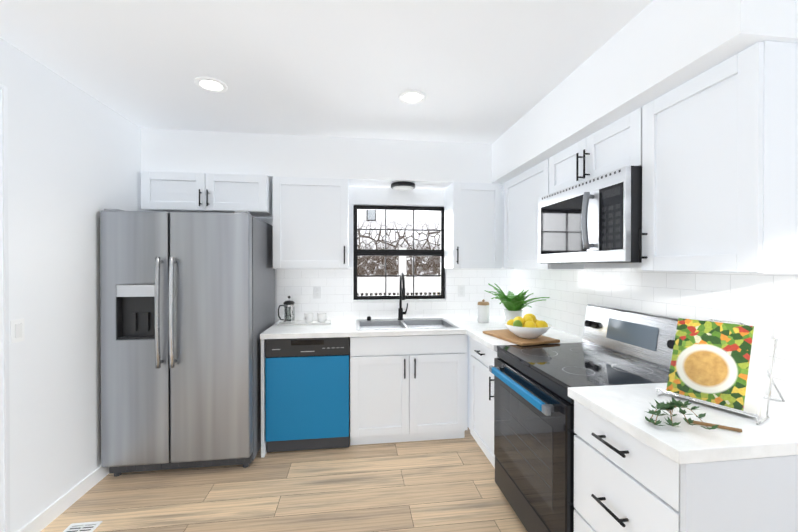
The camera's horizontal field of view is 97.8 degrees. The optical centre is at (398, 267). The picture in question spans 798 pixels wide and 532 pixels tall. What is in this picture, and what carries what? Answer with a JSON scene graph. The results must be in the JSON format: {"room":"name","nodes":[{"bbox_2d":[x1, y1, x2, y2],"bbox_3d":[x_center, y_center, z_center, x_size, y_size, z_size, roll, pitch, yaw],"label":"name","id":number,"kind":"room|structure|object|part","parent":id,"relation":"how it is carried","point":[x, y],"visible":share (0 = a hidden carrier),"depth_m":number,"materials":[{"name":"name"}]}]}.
{"room":"kitchen","nodes":[
{"label":"kitchen","id":0,"kind":"room"},
{"bbox_2d":[0,38,144,531],"bbox_3d":[-1.812,0.162,0.522,0.120,2.500,5.320,0,0,-7],"label":"wall","id":1,"kind":"structure","parent":0,"point":[74,160],"depth_m":1.96,"materials":[{"name":"paint"}]},
{"bbox_2d":[0,84,9,531],"bbox_3d":[-1.881,0.274,1.157,0.144,2.270,1.025,0,0,-7],"label":"door frame","id":2,"kind":"structure","parent":1,"relation":"attached to","point":[4,406],"depth_m":1.65,"materials":[{"name":"white paint"}]},
{"bbox_2d":[10,318,24,343],"bbox_3d":[-1.901,0.315,1.736,0.009,0.114,0.070,0,0,-7],"label":"switch plate","id":3,"kind":"object","parent":1,"relation":"attached to","point":[17,334],"visible":1,"depth_m":1.73,"materials":[{"name":"white paint"}]},
{"bbox_2d":[17,466,108,531],"bbox_3d":[-1.977,1.357,2.357,0.012,0.090,1.370,0,0,-7],"label":"baseboard","id":4,"kind":"structure","parent":1,"relation":"attached to","point":[41,521],"depth_m":1.99,"materials":[{"name":"white paint"}]},
{"bbox_2d":[40,428,526,531],"bbox_3d":[-0.371,1.461,0.652,3.970,0.100,5.440,0,0,-7],"label":"floor","id":5,"kind":"structure","parent":0,"point":[445,485],"depth_m":2.14,"materials":[{"name":"brown wood"}]},
{"bbox_2d":[63,521,102,531],"bbox_3d":[-1.693,1.402,1.754,0.155,0.006,0.320,0,0,-7],"label":"floor vent","id":6,"kind":"object","parent":5,"relation":"in","point":[84,527],"visible":1,"depth_m":1.88,"materials":[{"name":"white metal"}]},
{"bbox_2d":[100,209,274,476],"bbox_3d":[-1.525,0.507,2.664,0.925,1.787,0.836,0,0,-7],"label":"refrigerator","id":7,"kind":"object","parent":5,"relation":"on","point":[187,309],"visible":0.96,"depth_m":2.33,"materials":[{"name":"grey metal"}]},
{"bbox_3d":[-1.742,0.467,2.329,0.410,1.680,0.084,0,0,-7],"label":"door","id":8,"kind":"part","parent":7,"relation":"part of","materials":[{"name":"silver metal"}]},
{"bbox_3d":[-1.729,0.153,2.313,0.245,0.079,0.048,0,0,-7],"label":"dispenser panel","id":9,"kind":"part","parent":7,"relation":"part of","materials":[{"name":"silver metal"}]},
{"bbox_3d":[-1.526,0.292,2.278,0.112,0.721,0.073,0,0,-7],"label":"handle","id":10,"kind":"part","parent":7,"relation":"part of","materials":[{"name":"silver metal"}]},
{"bbox_3d":[-1.280,0.467,2.388,0.508,1.680,0.084,0,0,-7],"label":"door","id":11,"kind":"part","parent":7,"relation":"part of","materials":[{"name":"silver metal"}]},
{"bbox_2d":[265,337,349,451],"bbox_3d":[-0.721,0.963,2.902,0.616,0.872,0.602,0,0,-7],"label":"dishwasher","id":12,"kind":"object","parent":5,"relation":"on","point":[307,393],"visible":0.85,"depth_m":2.61,"materials":[{"name":"blue metal"}]},
{"bbox_3d":[-0.686,0.912,2.628,0.616,0.767,0.045,0,0,-7],"label":"door","id":13,"kind":"part","parent":12,"relation":"part of","materials":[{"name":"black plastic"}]},
{"bbox_2d":[348,336,463,444],"bbox_3d":[0.050,0.961,3.011,0.930,0.875,0.617,0,0,-7],"label":"base cabinet","id":14,"kind":"object","parent":5,"relation":"on","point":[423,379],"depth_m":2.71,"materials":[{"name":"white wood"}]},
{"bbox_2d":[260,316,506,339],"bbox_3d":[0.067,0.503,2.997,2.264,0.038,0.643,0,0,-7],"label":"countertop","id":15,"kind":"structure","parent":14,"relation":"on","point":[338,328],"depth_m":2.73,"materials":[{"name":"white stone"}]},
{"bbox_2d":[277,319,331,325],"bbox_3d":[-0.809,0.476,3.020,0.440,0.013,0.200,0,0,-7],"label":"tray","id":16,"kind":"object","parent":15,"relation":"on","point":[314,322],"visible":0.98,"depth_m":2.97,"materials":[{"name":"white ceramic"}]},
{"bbox_2d":[278,296,294,323],"bbox_3d":[-0.972,0.360,2.999,0.142,0.234,0.094,0,0,-7],"label":"press","id":17,"kind":"object","parent":16,"relation":"on","point":[288,304],"visible":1,"depth_m":2.97,"materials":[{"name":"clear glass"}]},
{"bbox_3d":[-0.948,0.389,3.002,0.086,0.153,0.086,0,0,-7],"label":"glass","id":18,"kind":"part","parent":17,"relation":"part of","materials":[{"name":"clear glass"}]},
{"bbox_3d":[-0.948,0.369,3.002,0.094,0.215,0.094,0,0,-7],"label":"frame","id":19,"kind":"part","parent":17,"relation":"part of","materials":[{"name":"silver metal"}]},
{"bbox_2d":[303,313,312,322],"bbox_3d":[-0.784,0.437,3.023,0.080,0.078,0.091,0,0,-7],"label":"cup","id":20,"kind":"object","parent":16,"relation":"on","point":[308,318],"visible":1,"depth_m":3.00,"materials":[{"name":"clear glass"}]},
{"bbox_2d":[317,313,326,322],"bbox_3d":[-0.670,0.437,3.043,0.092,0.078,0.080,0,0,-7],"label":"cup","id":21,"kind":"object","parent":16,"relation":"on","point":[321,317],"visible":0.98,"depth_m":3.01,"materials":[{"name":"clear glass"}]},
{"bbox_2d":[396,272,407,319],"bbox_3d":[0.048,0.260,3.112,0.101,0.437,0.233,0,0,-7],"label":"faucet","id":22,"kind":"object","parent":15,"relation":"on","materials":[{"name":"black metal"}]},
{"bbox_2d":[356,317,455,331],"bbox_3d":[0.040,0.578,3.000,0.816,0.196,0.525,0,0,-7],"label":"sink","id":23,"kind":"object","parent":15,"relation":"in","point":[439,322],"depth_m":3.12,"materials":[{"name":"silver metal"}]},
{"bbox_2d":[478,299,488,322],"bbox_3d":[0.746,0.381,3.077,0.102,0.202,0.102,0,0,-7],"label":"canister","id":24,"kind":"object","parent":15,"relation":"on","point":[483,311],"visible":1,"depth_m":3.03,"materials":[{"name":"white ceramic"}]},
{"bbox_3d":[0.746,0.304,3.076,0.102,0.048,0.102,0,0,-7],"label":"canister lid","id":25,"kind":"part","parent":24,"relation":"part of","materials":[{"name":"beige wood"}]},
{"bbox_3d":[0.083,0.775,2.684,0.090,0.150,0.038,0,0,-7],"label":"handle","id":26,"kind":"part","parent":14,"relation":"part of","materials":[{"name":"black metal"}]},
{"bbox_2d":[464,328,582,351],"bbox_3d":[0.913,0.505,2.508,0.709,0.038,0.541,0,0,-7],"label":"countertop","id":27,"kind":"structure","parent":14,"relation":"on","point":[477,334],"depth_m":2.45,"materials":[{"name":"white stone"}]},
{"bbox_2d":[484,283,549,320],"bbox_3d":[0.919,0.304,2.841,0.458,0.358,0.460,0,0,-7],"label":"fern plant","id":28,"kind":"object","parent":27,"relation":"on","point":[513,304],"visible":0.98,"depth_m":2.77,"materials":[{"name":"green plant"}]},
{"bbox_3d":[0.929,0.413,2.828,0.144,0.140,0.144,0,0,-7],"label":"pot","id":29,"kind":"part","parent":28,"relation":"part of","materials":[{"name":"white ceramic"}]},
{"bbox_2d":[483,313,559,345],"bbox_3d":[0.838,0.400,2.411,0.310,0.169,0.444,0,0,-19],"label":"cutting board","id":30,"kind":"object","parent":27,"relation":"on","point":[528,329],"visible":1,"depth_m":2.27,"materials":[{"name":"brown wood"}]},
{"bbox_2d":[504,313,551,338],"bbox_3d":[0.864,0.391,2.346,0.304,0.153,0.304,0,0,-7],"label":"bowl","id":31,"kind":"object","parent":30,"relation":"on","point":[527,327],"depth_m":2.27,"materials":[{"name":"white ceramic"}]},
{"bbox_2d":[472,340,571,467],"bbox_3d":[0.927,0.964,2.503,0.683,0.875,0.521,0,0,-7],"label":"base cabinet","id":32,"kind":"object","parent":5,"relation":"on","point":[482,378],"depth_m":2.46,"materials":[{"name":"white wood"}]},
{"bbox_2d":[489,304,677,531],"bbox_3d":[0.955,0.822,1.855,0.731,1.165,0.760,0,0,-7],"label":"range","id":33,"kind":"object","parent":5,"relation":"on","point":[534,433],"visible":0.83,"depth_m":1.75,"materials":[{"name":"black metal"}]},
{"bbox_3d":[0.672,1.268,1.822,0.046,0.163,0.754,0,0,-7],"label":"drawer","id":34,"kind":"part","parent":33,"relation":"part of","materials":[{"name":"black metal"}]},
{"bbox_3d":[0.680,0.538,1.819,0.028,0.050,0.760,0,0,-7],"label":"trim","id":35,"kind":"part","parent":33,"relation":"part of","materials":[{"name":"black metal"}]},
{"bbox_3d":[0.670,0.874,1.819,0.050,0.611,0.754,0,0,-7],"label":"door","id":36,"kind":"part","parent":33,"relation":"part of","materials":[{"name":"black glass"}]},
{"bbox_2d":[497,343,668,388],"bbox_3d":[0.969,0.502,1.855,0.617,0.020,0.760,0,0,-7],"label":"cooktop","id":37,"kind":"object","parent":33,"relation":"in","point":[563,365],"depth_m":1.75,"materials":[{"name":"black glass"}]},
{"bbox_2d":[574,400,797,531],"bbox_3d":[1.089,0.971,1.237,0.683,0.875,0.493,0,0,-7],"label":"base cabinet","id":38,"kind":"object","parent":5,"relation":"on","point":[621,485],"depth_m":1.00,"materials":[{"name":"white wood"}]},
{"bbox_2d":[568,383,797,467],"bbox_3d":[1.076,0.512,1.231,0.709,0.038,0.498,0,0,-7],"label":"countertop","id":39,"kind":"structure","parent":38,"relation":"on","point":[624,407],"depth_m":1.10,"materials":[{"name":"white stone"}]},
{"bbox_2d":[645,397,741,431],"bbox_3d":[0.897,0.457,1.088,0.250,0.071,0.182,0,0,-7],"label":"herb sprig","id":40,"kind":"object","parent":39,"relation":"on","point":[672,405],"visible":1,"depth_m":1.08,"materials":[{"name":"green plant"}]},
{"bbox_2d":[656,318,784,424],"bbox_3d":[1.198,0.346,1.291,0.343,0.293,0.279,0,0,-30],"label":"cookbook","id":41,"kind":"object","parent":39,"relation":"on","point":[719,364],"visible":1,"depth_m":1.23,"materials":[{"name":"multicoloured paper"}]},
{"bbox_3d":[1.119,0.972,1.001,0.682,0.875,0.018,0,0,-7],"label":"panel","id":42,"kind":"part","parent":38,"relation":"part of","materials":[{"name":"white wood"}]},
{"bbox_2d":[0,0,652,143],"bbox_3d":[-0.371,-1.139,0.638,3.970,0.100,5.440,0,0,-7],"label":"ceiling","id":43,"kind":"structure","parent":0,"point":[483,71],"depth_m":1.81,"materials":[{"name":"white paint"}]},
{"bbox_2d":[194,77,227,92],"bbox_3d":[-1.125,-1.093,2.084,0.180,0.007,0.180,0,0,-7],"label":"recessed light","id":44,"kind":"object","parent":43,"relation":"in","point":[197,80],"depth_m":2.08,"materials":[{"name":"white paint"}]},
{"bbox_3d":[-1.125,-1.094,2.084,0.121,0.001,0.121,0,0,-7],"label":"recessed ceiling light lens","id":45,"kind":"part","parent":44,"relation":"part of","materials":[{"name":"white plastic"}]},
{"bbox_2d":[398,90,425,103],"bbox_3d":[0.086,-1.094,2.238,0.180,0.007,0.180,0,0,-7],"label":"recessed light","id":46,"kind":"object","parent":43,"relation":"in","point":[404,93],"depth_m":2.23,"materials":[{"name":"white paint"}]},
{"bbox_3d":[0.086,-1.094,2.238,0.121,0.001,0.121,0,0,-7],"label":"recessed ceiling light lens","id":47,"kind":"part","parent":46,"relation":"part of","materials":[{"name":"white plastic"}]},
{"bbox_2d":[141,0,797,190],"bbox_3d":[-0.314,-0.923,2.096,3.250,0.348,2.324,0,0,-7],"label":"soffit ceiling","id":48,"kind":"structure","parent":43,"relation":"attached to","point":[653,50],"depth_m":2.25,"materials":[{"name":"white paint"}]},
{"bbox_2d":[391,181,414,188],"bbox_3d":[0.036,-0.735,3.141,0.220,0.034,0.220,0,0,-7],"label":"ceiling light","id":49,"kind":"object","parent":48,"relation":"in","point":[403,183],"visible":0.65,"depth_m":3.05,"materials":[{"name":"black metal"}]},
{"bbox_2d":[393,186,412,190],"bbox_3d":[0.036,-0.712,3.142,0.190,0.012,0.190,0,0,-7],"label":"diffuser","id":50,"kind":"object","parent":49,"relation":"attached to","point":[402,188],"visible":1,"depth_m":3.12,"materials":[{"name":"white"}]},
{"bbox_2d":[258,187,503,322],"bbox_3d":[-0.469,0.147,3.314,3.490,2.500,0.120,0,0,-7],"label":"wall","id":51,"kind":"structure","parent":0,"point":[375,196],"depth_m":3.30,"materials":[{"name":"white paint"}]},
{"bbox_2d":[141,171,268,217],"bbox_3d":[-1.554,-0.601,2.927,0.940,0.300,0.362,0,0,-7],"label":"upper cabinet","id":52,"kind":"object","parent":51,"relation":"attached to","point":[160,191],"depth_m":2.75,"materials":[{"name":"white wood"}]},
{"bbox_2d":[269,177,348,268],"bbox_3d":[-0.755,-0.372,3.052,0.617,0.760,0.317,0,0,-7],"label":"upper cabinet","id":53,"kind":"object","parent":51,"relation":"attached to","point":[310,216],"depth_m":2.91,"materials":[{"name":"white wood"}]},
{"bbox_2d":[277,267,514,319],"bbox_3d":[0.020,0.239,3.313,2.280,0.484,0.006,0,0,-7],"label":"wall tile","id":54,"kind":"structure","parent":51,"relation":"attached to","point":[335,300],"depth_m":3.28,"materials":[{"name":"white tile"}]},
{"bbox_2d":[313,286,320,297],"bbox_3d":[-0.752,0.227,3.207,0.070,0.114,0.008,0,0,-7],"label":"wall outlet plate","id":55,"kind":"object","parent":54,"relation":"attached to","point":[316,291],"visible":1,"depth_m":3.20,"materials":[{"name":"white paint"}]},
{"bbox_2d":[458,285,464,296],"bbox_3d":[0.607,0.226,3.380,0.070,0.114,0.008,0,0,-7],"label":"electrical outlet plate","id":56,"kind":"object","parent":54,"relation":"attached to","point":[461,290],"visible":1,"depth_m":3.38,"materials":[{"name":"white paint"}]},
{"bbox_2d":[353,205,444,299],"bbox_3d":[0.007,-0.144,3.376,0.890,0.900,0.044,0,0,-7],"label":"window","id":57,"kind":"structure","parent":51,"relation":"in","point":[380,253],"depth_m":3.37,"materials":[{"name":"black metal"}]},
{"bbox_2d":[353,299,445,302],"bbox_3d":[0.013,0.316,3.332,0.890,0.021,0.057,0,0,-7],"label":"window sill","id":58,"kind":"structure","parent":51,"relation":"attached to","point":[405,300],"depth_m":3.32,"materials":[{"name":"white paint"}]},
{"bbox_2d":[444,182,492,267],"bbox_3d":[0.680,-0.373,3.235,0.449,0.760,0.317,0,0,-7],"label":"upper cabinet","id":59,"kind":"object","parent":51,"relation":"attached to","point":[468,207],"depth_m":3.09,"materials":[{"name":"white wood"}]},
{"bbox_2d":[557,263,795,404],"bbox_3d":[1.539,0.160,0.888,0.120,2.500,5.200,0,0,-7],"label":"wall","id":60,"kind":"structure","parent":0,"point":[631,265],"depth_m":2.12,"materials":[{"name":"white ceramic tile"}]},
{"bbox_2d":[493,158,583,268],"bbox_3d":[1.068,-0.370,2.761,0.337,0.760,0.759,0,0,-7],"label":"upper cabinet","id":61,"kind":"object","parent":60,"relation":"attached to","point":[522,192],"depth_m":2.78,"materials":[{"name":"white wood"}]},
{"bbox_2d":[549,107,640,193],"bbox_3d":[1.199,-0.610,2.003,0.267,0.273,0.772,0,0,-7],"label":"upper cabinet","id":62,"kind":"object","parent":60,"relation":"attached to","point":[617,145],"depth_m":1.88,"materials":[{"name":"white wood"}]},
{"bbox_2d":[538,166,641,263],"bbox_3d":[1.129,-0.247,1.996,0.404,0.448,0.766,0,0,-7],"label":"microwave","id":63,"kind":"object","parent":62,"relation":"attached to","point":[597,220],"visible":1,"depth_m":1.80,"materials":[{"name":"grey metal"}]},
{"bbox_3d":[1.008,-0.243,1.972,0.029,0.313,0.724,0,0,-7],"label":"glass","id":64,"kind":"part","parent":63,"relation":"part of","materials":[{"name":"black glass"}]},
{"bbox_3d":[0.981,-0.243,1.813,0.062,0.299,0.029,0,0,-7],"label":"handle","id":65,"kind":"part","parent":63,"relation":"part of","materials":[{"name":"silver metal"}]},
{"bbox_2d":[514,268,797,404],"bbox_3d":[1.356,0.247,1.820,0.006,0.484,3.294,0,0,-7],"label":"wall tile","id":66,"kind":"structure","parent":60,"relation":"attached to","point":[769,301],"depth_m":1.67,"materials":[{"name":"white tile"}]},
{"bbox_2d":[639,40,797,272],"bbox_3d":[1.278,-0.363,1.385,0.267,0.760,0.471,0,0,-7],"label":"upper cabinet","id":67,"kind":"object","parent":60,"relation":"attached to","point":[713,152],"depth_m":1.24,"materials":[{"name":"white wood"}]},
{"label":"outside","id":68,"kind":"structure","parent":0,"visible":0},
{"bbox_2d":[357,210,439,276],"bbox_3d":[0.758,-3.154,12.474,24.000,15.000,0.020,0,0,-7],"label":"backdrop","id":69,"kind":"structure","parent":68,"point":[370,268],"depth_m":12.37,"materials":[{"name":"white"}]},
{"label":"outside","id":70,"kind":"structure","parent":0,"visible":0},
{"bbox_2d":[357,247,439,295],"bbox_3d":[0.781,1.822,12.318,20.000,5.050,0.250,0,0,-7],"label":"deck","id":71,"kind":"object","parent":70,"point":[377,283],"depth_m":12.24,"materials":[{"name":"white"}]},
{"bbox_2d":[357,210,439,295],"bbox_3d":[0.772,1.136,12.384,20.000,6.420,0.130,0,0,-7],"label":"house window","id":72,"kind":"structure","parent":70,"point":[371,213],"depth_m":12.15,"materials":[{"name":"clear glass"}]},
{"bbox_3d":[-0.964,-1.852,12.149,0.260,0.360,0.035,0,0,-7],"label":"glass","id":73,"kind":"part","parent":72,"relation":"part of","materials":[{"name":"clear glass"}]}
]}

